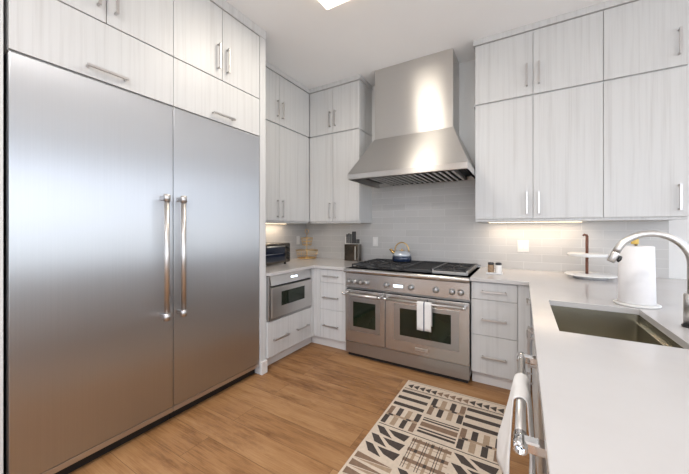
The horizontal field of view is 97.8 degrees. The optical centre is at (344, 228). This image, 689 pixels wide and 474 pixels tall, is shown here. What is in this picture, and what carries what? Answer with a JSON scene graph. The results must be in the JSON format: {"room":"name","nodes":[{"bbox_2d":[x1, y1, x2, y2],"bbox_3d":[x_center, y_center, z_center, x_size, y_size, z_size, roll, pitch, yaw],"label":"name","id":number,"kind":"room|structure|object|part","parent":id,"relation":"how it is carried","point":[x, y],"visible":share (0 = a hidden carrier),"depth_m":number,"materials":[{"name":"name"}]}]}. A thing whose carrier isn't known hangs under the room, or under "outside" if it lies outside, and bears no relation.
{"room":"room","nodes":[
{"label":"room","id":0,"kind":"room"},
{"bbox_2d":[68,342,536,473],"bbox_3d":[0.759,1.383,-0.456,7.530,0.120,7.292,0,0,31],"label":"floor","id":1,"kind":"structure","parent":0,"point":[313,406],"depth_m":2.07,"materials":[{"name":"brown wood"}]},
{"bbox_2d":[0,0,2,473],"bbox_3d":[-1.877,-0.220,1.514,0.685,3.085,0.085,0,0,31],"label":"end panel","id":2,"kind":"object","parent":1,"relation":"on","point":[1,1],"visible":1,"depth_m":1.37,"materials":[{"name":"white wood"}]},
{"bbox_2d":[3,51,172,473],"bbox_3d":[-1.616,0.247,1.872,0.762,2.150,0.761,0,0,31],"label":"refrigerator","id":3,"kind":"object","parent":1,"relation":"on","point":[88,163],"visible":1,"depth_m":1.61,"materials":[{"name":"silver metal"}]},
{"bbox_2d":[3,0,172,106],"bbox_3d":[-1.629,-1.002,1.880,0.698,0.334,0.765,0,0,31],"label":"upper cabinet","id":4,"kind":"object","parent":3,"relation":"on","point":[51,32],"visible":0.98,"depth_m":1.63,"materials":[{"name":"white wood"}]},
{"bbox_3d":[-1.346,-0.887,1.711,0.038,0.015,0.200,0,0,31],"label":"handle","id":5,"kind":"part","parent":4,"relation":"part of","materials":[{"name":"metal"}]},
{"bbox_3d":[-1.381,1.234,1.732,0.037,0.032,0.761,0,0,31],"label":"trim","id":6,"kind":"part","parent":3,"relation":"part of","materials":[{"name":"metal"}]},
{"bbox_3d":[-1.151,0.188,1.948,0.032,0.740,0.032,0,0,31],"label":"handle","id":7,"kind":"part","parent":3,"relation":"part of","materials":[{"name":"silver metal"}]},
{"bbox_2d":[168,108,258,418],"bbox_3d":[-1.222,0.247,2.536,0.762,2.150,0.775,0,0,31],"label":"refrigerator","id":8,"kind":"object","parent":1,"relation":"on","point":[216,165],"visible":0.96,"depth_m":2.31,"materials":[{"name":"silver metal"}]},
{"bbox_3d":[-1.094,0.188,2.045,0.032,0.740,0.032,0,0,31],"label":"handle","id":9,"kind":"part","parent":8,"relation":"part of","materials":[{"name":"silver metal"}]},
{"bbox_2d":[172,58,258,136],"bbox_3d":[-1.235,-1.002,2.543,0.698,0.334,0.779,0,0,31],"label":"upper cabinet","id":10,"kind":"object","parent":8,"relation":"on","point":[196,92],"visible":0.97,"depth_m":2.31,"materials":[{"name":"white wood"}]},
{"bbox_3d":[-0.951,-0.887,2.375,0.038,0.015,0.200,0,0,31],"label":"handle","id":11,"kind":"part","parent":10,"relation":"part of","materials":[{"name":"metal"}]},
{"bbox_3d":[-0.986,1.234,2.396,0.037,0.032,0.775,0,0,31],"label":"trim","id":12,"kind":"part","parent":8,"relation":"part of","materials":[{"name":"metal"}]},
{"bbox_2d":[255,36,266,374],"bbox_3d":[-1.030,-0.220,2.917,0.708,3.085,0.070,0,0,31],"label":"end panel","id":13,"kind":"object","parent":1,"relation":"on","point":[262,369],"visible":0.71,"depth_m":2.74,"materials":[{"name":"white wood"}]},
{"bbox_2d":[266,268,313,365],"bbox_3d":[-0.624,0.881,3.564,0.740,0.882,1.450,0,0,31],"label":"base cabinet","id":14,"kind":"object","parent":1,"relation":"on","point":[287,334],"visible":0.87,"depth_m":3.06,"materials":[{"name":"white wood"}]},
{"bbox_3d":[-0.607,1.048,2.904,0.038,0.015,0.195,0,0,31],"label":"handle","id":15,"kind":"part","parent":14,"relation":"part of","materials":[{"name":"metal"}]},
{"bbox_3d":[-0.546,1.036,3.064,0.020,0.327,0.662,0,0,31],"label":"drawer","id":16,"kind":"part","parent":14,"relation":"part of","materials":[{"name":"white wood"}]},
{"bbox_2d":[266,269,311,321],"bbox_3d":[-0.752,0.655,3.189,0.548,0.418,0.658,0,0,31],"label":"drawer microwave","id":17,"kind":"object","parent":14,"relation":"in","point":[287,293],"visible":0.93,"depth_m":2.99,"materials":[{"name":"grey metal"}]},
{"bbox_3d":[-0.536,0.698,3.061,0.040,0.286,0.602,0,0,31],"label":"door","id":18,"kind":"part","parent":17,"relation":"part of","materials":[{"name":"silver metal"}]},
{"bbox_3d":[-0.540,0.493,3.062,0.032,0.089,0.602,0,0,31],"label":"control panel","id":19,"kind":"part","parent":17,"relation":"part of","materials":[{"name":"silver metal"}]},
{"bbox_2d":[266,257,369,275],"bbox_3d":[-0.457,0.423,3.471,1.127,0.030,1.466,0,0,31],"label":"countertop","id":20,"kind":"structure","parent":14,"relation":"on","point":[295,264],"depth_m":3.32,"materials":[{"name":"white stone"}]},
{"bbox_2d":[266,242,289,264],"bbox_3d":[-0.866,0.287,3.405,0.352,0.242,0.430,0,0,31],"label":"toaster oven","id":21,"kind":"object","parent":20,"relation":"on","point":[276,252],"visible":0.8,"depth_m":3.34,"materials":[{"name":"metal"}]},
{"bbox_3d":[-0.765,0.276,3.301,0.012,0.203,0.337,0,0,31],"label":"door","id":22,"kind":"part","parent":21,"relation":"part of","materials":[{"name":"glass"}]},
{"bbox_3d":[-0.760,0.286,3.296,0.002,0.148,0.310,0,0,31],"label":"glass","id":23,"kind":"part","parent":21,"relation":"part of","materials":[{"name":"glass"}]},
{"bbox_3d":[-0.658,0.276,3.483,0.010,0.203,0.072,0,0,31],"label":"control panel","id":24,"kind":"part","parent":21,"relation":"part of","materials":[{"name":"metal"}]},
{"bbox_2d":[296,229,317,258],"bbox_3d":[-0.512,0.206,4.091,0.305,0.404,0.305,0,0,31],"label":"basket","id":25,"kind":"object","parent":20,"relation":"on","point":[305,241],"visible":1,"depth_m":4.05,"materials":[{"name":"gold metal"}]},
{"bbox_2d":[344,244,361,260],"bbox_3d":[0.106,0.302,3.797,0.203,0.210,0.092,0,0,31],"label":"knife block","id":26,"kind":"object","parent":20,"relation":"on","point":[352,252],"visible":0.98,"depth_m":3.76,"materials":[{"name":"wood"}]},
{"bbox_2d":[312,268,346,349],"bbox_3d":[-0.023,0.881,3.603,0.509,0.882,0.792,0,0,31],"label":"base cabinet","id":27,"kind":"object","parent":1,"relation":"on","point":[329,284],"visible":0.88,"depth_m":3.28,"materials":[{"name":"white wood"}]},
{"bbox_3d":[-0.124,1.043,3.259,0.323,0.313,0.020,0,0,31],"label":"drawer","id":28,"kind":"part","parent":27,"relation":"part of","materials":[{"name":"white wood"}]},
{"bbox_3d":[-0.124,0.737,3.259,0.323,0.291,0.020,0,0,31],"label":"drawer","id":29,"kind":"part","parent":27,"relation":"part of","materials":[{"name":"white wood"}]},
{"bbox_3d":[-0.124,0.517,3.259,0.323,0.141,0.020,0,0,31],"label":"drawer","id":30,"kind":"part","parent":27,"relation":"part of","materials":[{"name":"white wood"}]},
{"bbox_2d":[342,258,480,382],"bbox_3d":[0.709,0.846,3.136,1.217,0.954,0.843,0,0,31],"label":"range","id":31,"kind":"object","parent":1,"relation":"on","point":[382,295],"visible":0.99,"depth_m":2.81,"materials":[{"name":"grey metal"}]},
{"bbox_3d":[0.162,0.667,2.987,0.428,0.023,0.023,0,0,31],"label":"handle","id":32,"kind":"part","parent":31,"relation":"part of","materials":[{"name":"silver metal"}]},
{"bbox_3d":[0.211,0.895,3.048,0.443,0.532,0.044,0,0,31],"label":"oven door","id":33,"kind":"part","parent":31,"relation":"part of","materials":[{"name":"silver metal"}]},
{"bbox_2d":[389,242,411,261],"bbox_3d":[0.650,0.262,3.416,0.222,0.220,0.218,0,0,-16],"label":"kettle","id":34,"kind":"object","parent":31,"relation":"on","point":[401,255],"visible":1,"depth_m":3.35,"materials":[{"name":"blue metal"}]},
{"bbox_3d":[0.652,0.206,3.417,0.179,0.108,0.013,0,0,31],"label":"handle","id":35,"kind":"part","parent":34,"relation":"part of","materials":[{"name":"gold metal"}]},
{"bbox_3d":[0.538,1.224,2.848,1.207,0.118,0.025,0,0,31],"label":"kick panel","id":36,"kind":"part","parent":31,"relation":"part of","materials":[{"name":"grey metal"}]},
{"bbox_3d":[0.543,0.533,2.856,1.215,0.146,0.038,0,0,31],"label":"control panel","id":37,"kind":"part","parent":31,"relation":"part of","materials":[{"name":"silver metal"}]},
{"bbox_2d":[351,260,480,276],"bbox_3d":[0.739,0.406,3.187,1.217,0.042,0.724,0,0,31],"label":"cooktop","id":38,"kind":"object","parent":31,"relation":"in","point":[426,267],"depth_m":3.03,"materials":[{"name":"black metal"}]},
{"bbox_3d":[0.699,1.104,2.730,0.118,0.027,0.003,0,0,31],"label":"name plate","id":39,"kind":"part","parent":31,"relation":"part of","materials":[{"name":"silver metal"}]},
{"bbox_3d":[0.685,0.667,2.676,0.746,0.023,0.023,0,0,31],"label":"handle","id":40,"kind":"part","parent":31,"relation":"part of","materials":[{"name":"silver metal"}]},
{"bbox_2d":[417,301,431,331],"bbox_3d":[0.708,0.776,2.663,0.127,0.255,0.042,0,0,31],"label":"kitchen towel","id":41,"kind":"object","parent":31,"relation":"hanging from","point":[424,309],"visible":1,"depth_m":2.65,"materials":[{"name":"white fabric"}]},
{"bbox_3d":[0.734,0.895,2.737,0.761,0.532,0.044,0,0,31],"label":"oven door","id":42,"kind":"part","parent":31,"relation":"part of","materials":[{"name":"silver metal"}]},
{"bbox_3d":[1.100,0.390,2.961,0.306,0.042,0.658,0,0,31],"label":"grate frame","id":43,"kind":"part","parent":31,"relation":"part of","materials":[{"name":"grey metal"}]},
{"bbox_2d":[338,380,505,473],"bbox_3d":[0.415,1.319,1.634,0.759,0.006,1.833,0,0,31],"label":"rug","id":44,"kind":"object","parent":1,"relation":"on","point":[425,429],"visible":0.92,"depth_m":1.90,"materials":[{"name":"beige fabric"}]},
{"bbox_2d":[471,281,530,389],"bbox_3d":[1.435,0.881,2.737,0.429,0.882,0.792,0,0,31],"label":"base cabinet","id":45,"kind":"object","parent":1,"relation":"on","point":[500,313],"visible":0.88,"depth_m":2.44,"materials":[{"name":"white wood"}]},
{"bbox_3d":[1.208,1.056,2.433,0.186,0.015,0.038,0,0,31],"label":"handle","id":46,"kind":"part","parent":45,"relation":"part of","materials":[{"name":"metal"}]},
{"bbox_3d":[1.208,0.750,2.433,0.186,0.015,0.038,0,0,31],"label":"handle","id":47,"kind":"part","parent":45,"relation":"part of","materials":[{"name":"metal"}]},
{"bbox_3d":[1.208,0.517,2.433,0.186,0.015,0.038,0,0,31],"label":"handle","id":48,"kind":"part","parent":45,"relation":"part of","materials":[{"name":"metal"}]},
{"bbox_3d":[1.222,1.043,2.459,0.335,0.313,0.020,0,0,31],"label":"drawer","id":49,"kind":"part","parent":45,"relation":"part of","materials":[{"name":"white wood"}]},
{"bbox_3d":[1.222,0.737,2.459,0.335,0.291,0.020,0,0,31],"label":"drawer","id":50,"kind":"part","parent":45,"relation":"part of","materials":[{"name":"white wood"}]},
{"bbox_3d":[1.222,0.517,2.459,0.335,0.141,0.020,0,0,31],"label":"drawer","id":51,"kind":"part","parent":45,"relation":"part of","materials":[{"name":"white wood"}]},
{"bbox_2d":[512,352,547,473],"bbox_3d":[0.862,0.881,0.826,0.682,0.875,0.636,0,0,31],"label":"dishwasher","id":52,"kind":"object","parent":1,"relation":"on","point":[523,444],"visible":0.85,"depth_m":0.83,"materials":[{"name":"silver metal"}]},
{"bbox_2d":[496,373,535,473],"bbox_3d":[0.579,0.718,1.026,0.120,0.414,0.238,0,0,31],"label":"dish towel","id":53,"kind":"object","parent":52,"relation":"hanging from","point":[520,387],"visible":0.95,"depth_m":1.00,"materials":[{"name":"white fabric"}]},
{"bbox_3d":[0.585,0.532,0.996,0.027,0.027,0.550,0,0,31],"label":"handle","id":54,"kind":"part","parent":52,"relation":"part of","materials":[{"name":"silver metal"}]},
{"bbox_3d":[0.644,0.824,0.955,0.024,0.755,0.634,0,0,31],"label":"door","id":55,"kind":"part","parent":52,"relation":"part of","materials":[{"name":"silver metal"}]},
{"bbox_2d":[526,298,533,412],"bbox_3d":[1.677,0.881,1.816,0.988,0.882,0.576,0,0,31],"label":"base cabinet","id":56,"kind":"object","parent":1,"relation":"on","point":[527,299],"visible":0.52,"depth_m":2.07,"materials":[{"name":"white wood"}]},
{"bbox_3d":[1.292,1.043,2.041,0.020,0.313,0.562,0,0,31],"label":"drawer","id":57,"kind":"part","parent":56,"relation":"part of","materials":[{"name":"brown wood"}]},
{"bbox_3d":[1.292,0.737,2.041,0.020,0.291,0.562,0,0,31],"label":"drawer","id":58,"kind":"part","parent":56,"relation":"part of","materials":[{"name":"white wood"}]},
{"bbox_2d":[528,326,537,473],"bbox_3d":[1.358,0.881,1.286,0.980,0.882,0.659,0,0,31],"label":"base cabinet","id":59,"kind":"object","parent":1,"relation":"on","point":[529,327],"visible":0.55,"depth_m":1.52,"materials":[{"name":"white wood"}]},
{"bbox_3d":[0.943,0.608,1.510,0.038,0.190,0.015,0,0,31],"label":"handle","id":60,"kind":"part","parent":59,"relation":"part of","materials":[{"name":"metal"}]},
{"bbox_3d":[1.066,0.823,1.661,0.020,0.753,0.310,0,0,31],"label":"door","id":61,"kind":"part","parent":59,"relation":"part of","materials":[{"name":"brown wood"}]},
{"bbox_3d":[0.898,0.823,1.378,0.020,0.753,0.340,0,0,31],"label":"door","id":62,"kind":"part","parent":59,"relation":"part of","materials":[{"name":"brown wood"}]},
{"bbox_2d":[225,0,608,88],"bbox_3d":[0.759,-1.877,-0.456,7.530,0.120,7.292,0,0,31],"label":"ceiling","id":63,"kind":"structure","parent":0,"point":[315,45],"depth_m":2.72,"materials":[{"name":"paint"}]},
{"bbox_2d":[210,0,265,39],"bbox_3d":[-1.457,-1.778,2.214,0.692,0.078,1.718,0,0,31],"label":"trim","id":64,"kind":"structure","parent":63,"relation":"attached to","point":[224,5],"depth_m":2.52,"materials":[{"name":"white wood"}]},
{"bbox_2d":[318,0,347,9],"bbox_3d":[-0.080,-1.787,2.182,0.360,0.060,0.360,0,0,31],"label":"ceiling light","id":65,"kind":"object","parent":63,"relation":"attached to","point":[328,4],"visible":1,"depth_m":2.34,"materials":[{"name":"white plastic"}]},
{"bbox_2d":[306,59,688,354],"bbox_3d":[2.647,-0.247,2.576,7.380,3.140,0.150,0,0,31],"label":"wall","id":66,"kind":"structure","parent":0,"point":[679,228],"depth_m":3.25,"materials":[{"name":"white paint"}]},
{"bbox_2d":[266,61,372,106],"bbox_3d":[-0.479,-1.790,3.483,1.078,0.055,1.464,0,0,31],"label":"trim","id":67,"kind":"structure","parent":66,"relation":"attached to","point":[271,67],"depth_m":3.67,"materials":[{"name":"white wood"}]},
{"bbox_2d":[310,129,371,223],"bbox_3d":[-0.064,-0.625,3.871,0.736,1.118,0.374,0,0,31],"label":"upper cabinet","id":68,"kind":"object","parent":66,"relation":"attached to","point":[334,199],"visible":0.98,"depth_m":3.72,"materials":[{"name":"white wood"}]},
{"bbox_3d":[-0.296,-0.634,3.847,0.358,1.088,0.020,0,0,31],"label":"door","id":69,"kind":"part","parent":68,"relation":"part of","materials":[{"name":"white wood"}]},
{"bbox_3d":[-0.122,-0.225,3.710,0.015,0.195,0.038,0,0,31],"label":"handle","id":70,"kind":"part","parent":68,"relation":"part of","materials":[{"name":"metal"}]},
{"bbox_3d":[0.020,-0.634,3.659,0.371,1.088,0.020,0,0,31],"label":"door","id":71,"kind":"part","parent":68,"relation":"part of","materials":[{"name":"white wood"}]},
{"bbox_2d":[310,80,371,137],"bbox_3d":[-0.064,-1.474,3.871,0.736,0.578,0.374,0,0,31],"label":"upper cabinet","id":72,"kind":"object","parent":66,"relation":"attached to","point":[346,107],"visible":0.99,"depth_m":3.72,"materials":[{"name":"white wood"}]},
{"bbox_3d":[-0.296,-1.476,3.847,0.358,0.562,0.020,0,0,31],"label":"door","id":73,"kind":"part","parent":72,"relation":"part of","materials":[{"name":"white wood"}]},
{"bbox_3d":[-0.122,-1.365,3.710,0.015,0.195,0.038,0,0,31],"label":"handle","id":74,"kind":"part","parent":72,"relation":"part of","materials":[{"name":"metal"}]},
{"bbox_3d":[0.020,-1.476,3.659,0.371,0.562,0.020,0,0,31],"label":"door","id":75,"kind":"part","parent":72,"relation":"part of","materials":[{"name":"white wood"}]},
{"bbox_2d":[373,237,377,245],"bbox_3d":[0.392,0.165,3.814,0.072,0.116,0.008,0,0,31],"label":"wall outlet","id":76,"kind":"object","parent":66,"relation":"attached to","point":[375,239],"visible":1,"depth_m":3.81,"materials":[{"name":"white plastic"}]},
{"bbox_2d":[348,48,474,187],"bbox_3d":[0.735,-1.163,3.174,1.176,1.306,0.771,0,0,31],"label":"range hood","id":77,"kind":"object","parent":66,"relation":"attached to","point":[417,140],"visible":0.94,"depth_m":3.13,"materials":[{"name":"silver metal"}]},
{"bbox_2d":[306,180,668,277],"bbox_3d":[1.055,-0.074,3.430,3.749,0.966,0.008,0,0,31],"label":"backsplash","id":78,"kind":"structure","parent":66,"relation":"attached to","point":[436,221],"depth_m":3.29,"materials":[{"name":"grey tile"}]},
{"bbox_2d":[517,240,528,251],"bbox_3d":[1.777,0.174,2.991,0.098,0.116,0.008,0,0,31],"label":"wall outlet","id":79,"kind":"object","parent":66,"relation":"attached to","point":[522,245],"visible":1,"depth_m":2.99,"materials":[{"name":"white plastic"}]},
{"bbox_2d":[475,82,602,221],"bbox_3d":[1.750,-0.625,2.792,0.955,1.118,0.374,0,0,31],"label":"upper cabinet","id":80,"kind":"object","parent":66,"relation":"attached to","point":[539,157],"visible":1,"depth_m":2.63,"materials":[{"name":"white wood"}]},
{"bbox_3d":[1.473,-0.634,2.796,0.471,1.088,0.020,0,0,31],"label":"door","id":81,"kind":"part","parent":80,"relation":"part of","materials":[{"name":"white wood"}]},
{"bbox_2d":[489,222,528,222],"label":"strip light","id":82,"kind":"object","parent":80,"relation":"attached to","point":[489,222],"depth_m":2.93,"materials":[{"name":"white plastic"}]},
{"bbox_2d":[494,222,528,222],"bbox_3d":[1.776,-0.059,2.841,0.744,0.003,0.014,0,0,31],"label":"diffuser","id":83,"kind":"object","parent":82,"relation":"attached to","point":[494,222],"depth_m":2.92,"materials":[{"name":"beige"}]},
{"bbox_3d":[1.622,-0.228,2.674,0.015,0.196,0.038,0,0,31],"label":"handle","id":84,"kind":"part","parent":80,"relation":"part of","materials":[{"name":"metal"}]},
{"bbox_3d":[1.699,-0.228,2.628,0.015,0.196,0.038,0,0,31],"label":"handle","id":85,"kind":"part","parent":80,"relation":"part of","materials":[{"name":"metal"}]},
{"bbox_2d":[534,221,582,221],"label":"strip light","id":86,"kind":"object","parent":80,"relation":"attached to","point":[536,221],"depth_m":2.73,"materials":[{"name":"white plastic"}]},
{"bbox_3d":[1.883,-0.634,2.552,0.477,1.088,0.020,0,0,31],"label":"door","id":87,"kind":"part","parent":80,"relation":"part of","materials":[{"name":"white wood"}]},
{"bbox_2d":[475,11,602,106],"bbox_3d":[1.750,-1.474,2.792,0.955,0.578,0.374,0,0,31],"label":"upper cabinet","id":88,"kind":"object","parent":66,"relation":"attached to","point":[568,54],"visible":0.98,"depth_m":2.63,"materials":[{"name":"white wood"}]},
{"bbox_3d":[1.473,-1.476,2.796,0.471,0.562,0.020,0,0,31],"label":"door","id":89,"kind":"part","parent":88,"relation":"part of","materials":[{"name":"white wood"}]},
{"bbox_3d":[1.622,-1.365,2.674,0.015,0.195,0.038,0,0,31],"label":"handle","id":90,"kind":"part","parent":88,"relation":"part of","materials":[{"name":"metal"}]},
{"bbox_3d":[1.699,-1.365,2.628,0.015,0.195,0.038,0,0,31],"label":"handle","id":91,"kind":"part","parent":88,"relation":"part of","materials":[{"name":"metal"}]},
{"bbox_2d":[473,0,637,50],"bbox_3d":[1.961,-1.790,2.683,1.460,0.055,0.348,0,0,31],"label":"trim","id":92,"kind":"structure","parent":88,"relation":"on","point":[609,4],"depth_m":2.58,"materials":[{"name":"white wood"}]},
{"bbox_3d":[1.883,-1.476,2.552,0.477,0.562,0.020,0,0,31],"label":"door","id":93,"kind":"part","parent":88,"relation":"part of","materials":[{"name":"white wood"}]},
{"bbox_2d":[601,66,688,220],"bbox_3d":[2.366,-0.625,2.427,0.478,1.118,0.374,0,0,31],"label":"upper cabinet","id":94,"kind":"object","parent":66,"relation":"attached to","point":[646,116],"visible":1,"depth_m":2.29,"materials":[{"name":"white wood"}]},
{"bbox_3d":[2.442,-0.229,2.187,0.015,0.193,0.038,0,0,31],"label":"handle","id":95,"kind":"part","parent":94,"relation":"part of","materials":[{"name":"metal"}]},
{"bbox_2d":[603,0,688,81],"bbox_3d":[2.366,-1.474,2.427,0.478,0.578,0.374,0,0,31],"label":"upper cabinet","id":96,"kind":"object","parent":66,"relation":"attached to","point":[641,37],"visible":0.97,"depth_m":2.30,"materials":[{"name":"white wood"}]},
{"bbox_3d":[2.442,-1.365,2.187,0.015,0.195,0.038,0,0,31],"label":"handle","id":97,"kind":"part","parent":96,"relation":"part of","materials":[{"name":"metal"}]},
{"bbox_3d":[-1.405,-0.248,3.127,0.150,3.140,3.342,0,0,31],"label":"wall","id":98,"kind":"structure","parent":0,"visible":0},
{"bbox_2d":[57,0,172,55],"bbox_3d":[-1.629,-1.454,1.880,0.698,0.568,0.765,0,0,31],"label":"upper cabinet","id":99,"kind":"object","parent":98,"relation":"attached to","point":[150,22],"visible":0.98,"depth_m":1.86,"materials":[{"name":"white wood"}]},
{"bbox_3d":[-1.468,-1.456,1.562,0.020,0.560,0.379,0,0,31],"label":"door","id":100,"kind":"part","parent":99,"relation":"part of","materials":[{"name":"white wood"}]},
{"bbox_3d":[-1.324,-1.343,1.747,0.038,0.200,0.015,0,0,31],"label":"handle","id":101,"kind":"part","parent":99,"relation":"part of","materials":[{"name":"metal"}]},
{"bbox_3d":[-1.273,-1.456,1.890,0.020,0.560,0.379,0,0,31],"label":"door","id":102,"kind":"part","parent":99,"relation":"part of","materials":[{"name":"white wood"}]},
{"bbox_2d":[172,0,258,98],"bbox_3d":[-1.235,-1.454,2.543,0.698,0.568,0.779,0,0,31],"label":"upper cabinet","id":103,"kind":"object","parent":98,"relation":"attached to","point":[206,38],"visible":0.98,"depth_m":2.34,"materials":[{"name":"white wood"}]},
{"bbox_3d":[-1.076,-1.456,2.222,0.020,0.560,0.386,0,0,31],"label":"door","id":104,"kind":"part","parent":103,"relation":"part of","materials":[{"name":"white wood"}]},
{"bbox_3d":[-0.973,-1.343,2.339,0.038,0.200,0.015,0,0,31],"label":"handle","id":105,"kind":"part","parent":103,"relation":"part of","materials":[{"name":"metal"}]},
{"bbox_3d":[-0.930,-1.343,2.411,0.038,0.200,0.015,0,0,31],"label":"handle","id":106,"kind":"part","parent":103,"relation":"part of","materials":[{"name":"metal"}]},
{"bbox_3d":[-0.877,-1.456,2.557,0.020,0.560,0.386,0,0,31],"label":"door","id":107,"kind":"part","parent":103,"relation":"part of","materials":[{"name":"white wood"}]},
{"bbox_2d":[266,224,305,258],"bbox_3d":[-0.935,0.171,3.763,0.008,0.475,1.454,0,0,31],"label":"backsplash","id":108,"kind":"structure","parent":98,"relation":"attached to","point":[283,233],"depth_m":4.07,"materials":[{"name":"grey tile"}]},
{"bbox_2d":[266,120,308,223],"bbox_3d":[-0.870,-0.625,3.521,0.361,1.118,1.126,0,0,31],"label":"upper cabinet","id":109,"kind":"object","parent":98,"relation":"attached to","point":[287,151],"visible":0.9,"depth_m":3.55,"materials":[{"name":"white wood"}]},
{"bbox_3d":[-0.899,-0.634,3.212,0.020,1.088,0.559,0,0,31],"label":"door","id":110,"kind":"part","parent":109,"relation":"part of","materials":[{"name":"white wood"}]},
{"bbox_3d":[-0.709,-0.227,3.475,0.038,0.198,0.015,0,0,31],"label":"handle","id":111,"kind":"part","parent":109,"relation":"part of","materials":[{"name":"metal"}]},
{"bbox_3d":[-0.612,-0.634,3.696,0.020,1.088,0.559,0,0,31],"label":"door","id":112,"kind":"part","parent":109,"relation":"part of","materials":[{"name":"white wood"}]},
{"bbox_2d":[266,67,308,137],"bbox_3d":[-0.870,-1.474,3.521,0.361,0.578,1.126,0,0,31],"label":"upper cabinet","id":113,"kind":"object","parent":98,"relation":"attached to","point":[287,105],"visible":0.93,"depth_m":3.55,"materials":[{"name":"white wood"}]},
{"bbox_3d":[-0.899,-1.476,3.212,0.020,0.562,0.559,0,0,31],"label":"door","id":114,"kind":"part","parent":113,"relation":"part of","materials":[{"name":"white wood"}]},
{"bbox_3d":[-0.709,-1.363,3.475,0.038,0.190,0.015,0,0,31],"label":"handle","id":115,"kind":"part","parent":113,"relation":"part of","materials":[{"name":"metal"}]},
{"bbox_3d":[-0.612,-1.476,3.696,0.020,0.562,0.559,0,0,31],"label":"door","id":116,"kind":"part","parent":113,"relation":"part of","materials":[{"name":"white wood"}]},
{"bbox_2d":[296,236,299,243],"bbox_3d":[-0.650,0.165,4.225,0.008,0.116,0.072,0,0,31],"label":"wall outlet","id":117,"kind":"object","parent":98,"relation":"attached to","point":[297,237],"visible":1,"depth_m":4.22,"materials":[{"name":"white plastic"}]},
{"bbox_3d":[0.564,0.881,-0.086,0.942,0.882,1.228,0,0,31],"label":"base cabinet","id":118,"kind":"object","parent":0,"visible":0},
{"bbox_2d":[470,267,688,473],"bbox_3d":[1.156,0.423,1.095,1.632,0.030,3.904,0,0,31],"label":"countertop","id":119,"kind":"structure","parent":118,"relation":"on","point":[609,405],"depth_m":0.80,"materials":[{"name":"white stone"}]},
{"bbox_2d":[564,234,617,279],"bbox_3d":[2.028,0.225,2.482,0.350,0.366,0.350,0,0,31],"label":"serving stand","id":120,"kind":"object","parent":119,"relation":"on","point":[586,274],"visible":0.99,"depth_m":2.45,"materials":[{"name":"white ceramic"}]},
{"bbox_3d":[2.002,0.208,2.498,0.042,0.332,0.021,0,0,31],"label":"post","id":121,"kind":"part","parent":120,"relation":"part of","materials":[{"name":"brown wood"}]},
{"bbox_3d":[2.011,0.217,2.493,0.266,0.026,0.266,0,0,31],"label":"plate","id":122,"kind":"part","parent":120,"relation":"part of","materials":[{"name":"white ceramic"}]},
{"bbox_3d":[2.028,0.391,2.482,0.350,0.033,0.350,0,0,31],"label":"plate","id":123,"kind":"part","parent":120,"relation":"part of","materials":[{"name":"white stone"}]},
{"bbox_2d":[550,305,683,348],"bbox_3d":[1.176,0.548,1.363,0.379,0.222,0.604,0,0,31],"label":"sink","id":124,"kind":"object","parent":119,"relation":"in","point":[607,324],"visible":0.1,"depth_m":1.58,"materials":[{"name":"metal"}]},
{"bbox_2d":[613,239,661,308],"bbox_3d":[1.565,0.230,1.612,0.188,0.355,0.188,0,0,31],"label":"paper towel holder","id":125,"kind":"object","parent":119,"relation":"on","point":[635,242],"visible":0.48,"depth_m":1.57,"materials":[{"name":"white plastic"}]},
{"bbox_3d":[1.560,0.069,1.615,0.032,0.032,0.032,0,0,31],"label":"knob","id":126,"kind":"part","parent":125,"relation":"part of","materials":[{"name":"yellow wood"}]},
{"bbox_2d":[617,245,656,305],"bbox_3d":[1.565,0.245,1.612,0.150,0.300,0.150,0,0,31],"label":"paper towel roll","id":127,"kind":"object","parent":125,"relation":"on","point":[637,266],"visible":0.92,"depth_m":1.56,"materials":[{"name":"white paper"}]},
{"bbox_2d":[607,230,688,327],"bbox_3d":[1.329,0.208,1.288,0.309,0.400,0.090,0,0,31],"label":"faucet","id":128,"kind":"object","parent":119,"relation":"on","point":[614,256],"visible":1,"depth_m":1.27,"materials":[{"name":"silver metal"}]},
{"bbox_3d":[1.334,0.143,1.301,0.266,0.271,0.029,0,0,31],"label":"spout","id":129,"kind":"part","parent":128,"relation":"part of","materials":[{"name":"silver metal"}]},
{"bbox_3d":[1.357,0.401,2.718,0.130,0.013,0.080,0,0,31],"label":"tray","id":130,"kind":"object","parent":119,"relation":"on","visible":0},
{"bbox_2d":[488,262,493,272],"bbox_3d":[1.331,0.353,2.733,0.052,0.096,0.052,0,0,31],"label":"pepper shaker","id":131,"kind":"object","parent":130,"relation":"on","point":[490,264],"visible":0.93,"depth_m":2.71,"materials":[{"name":"glass"}]},
{"bbox_2d":[495,262,501,272],"bbox_3d":[1.385,0.353,2.702,0.052,0.096,0.052,0,0,31],"label":"salt shaker","id":132,"kind":"object","parent":130,"relation":"on","point":[498,266],"visible":0.96,"depth_m":2.68,"materials":[{"name":"glass"}]}
]}

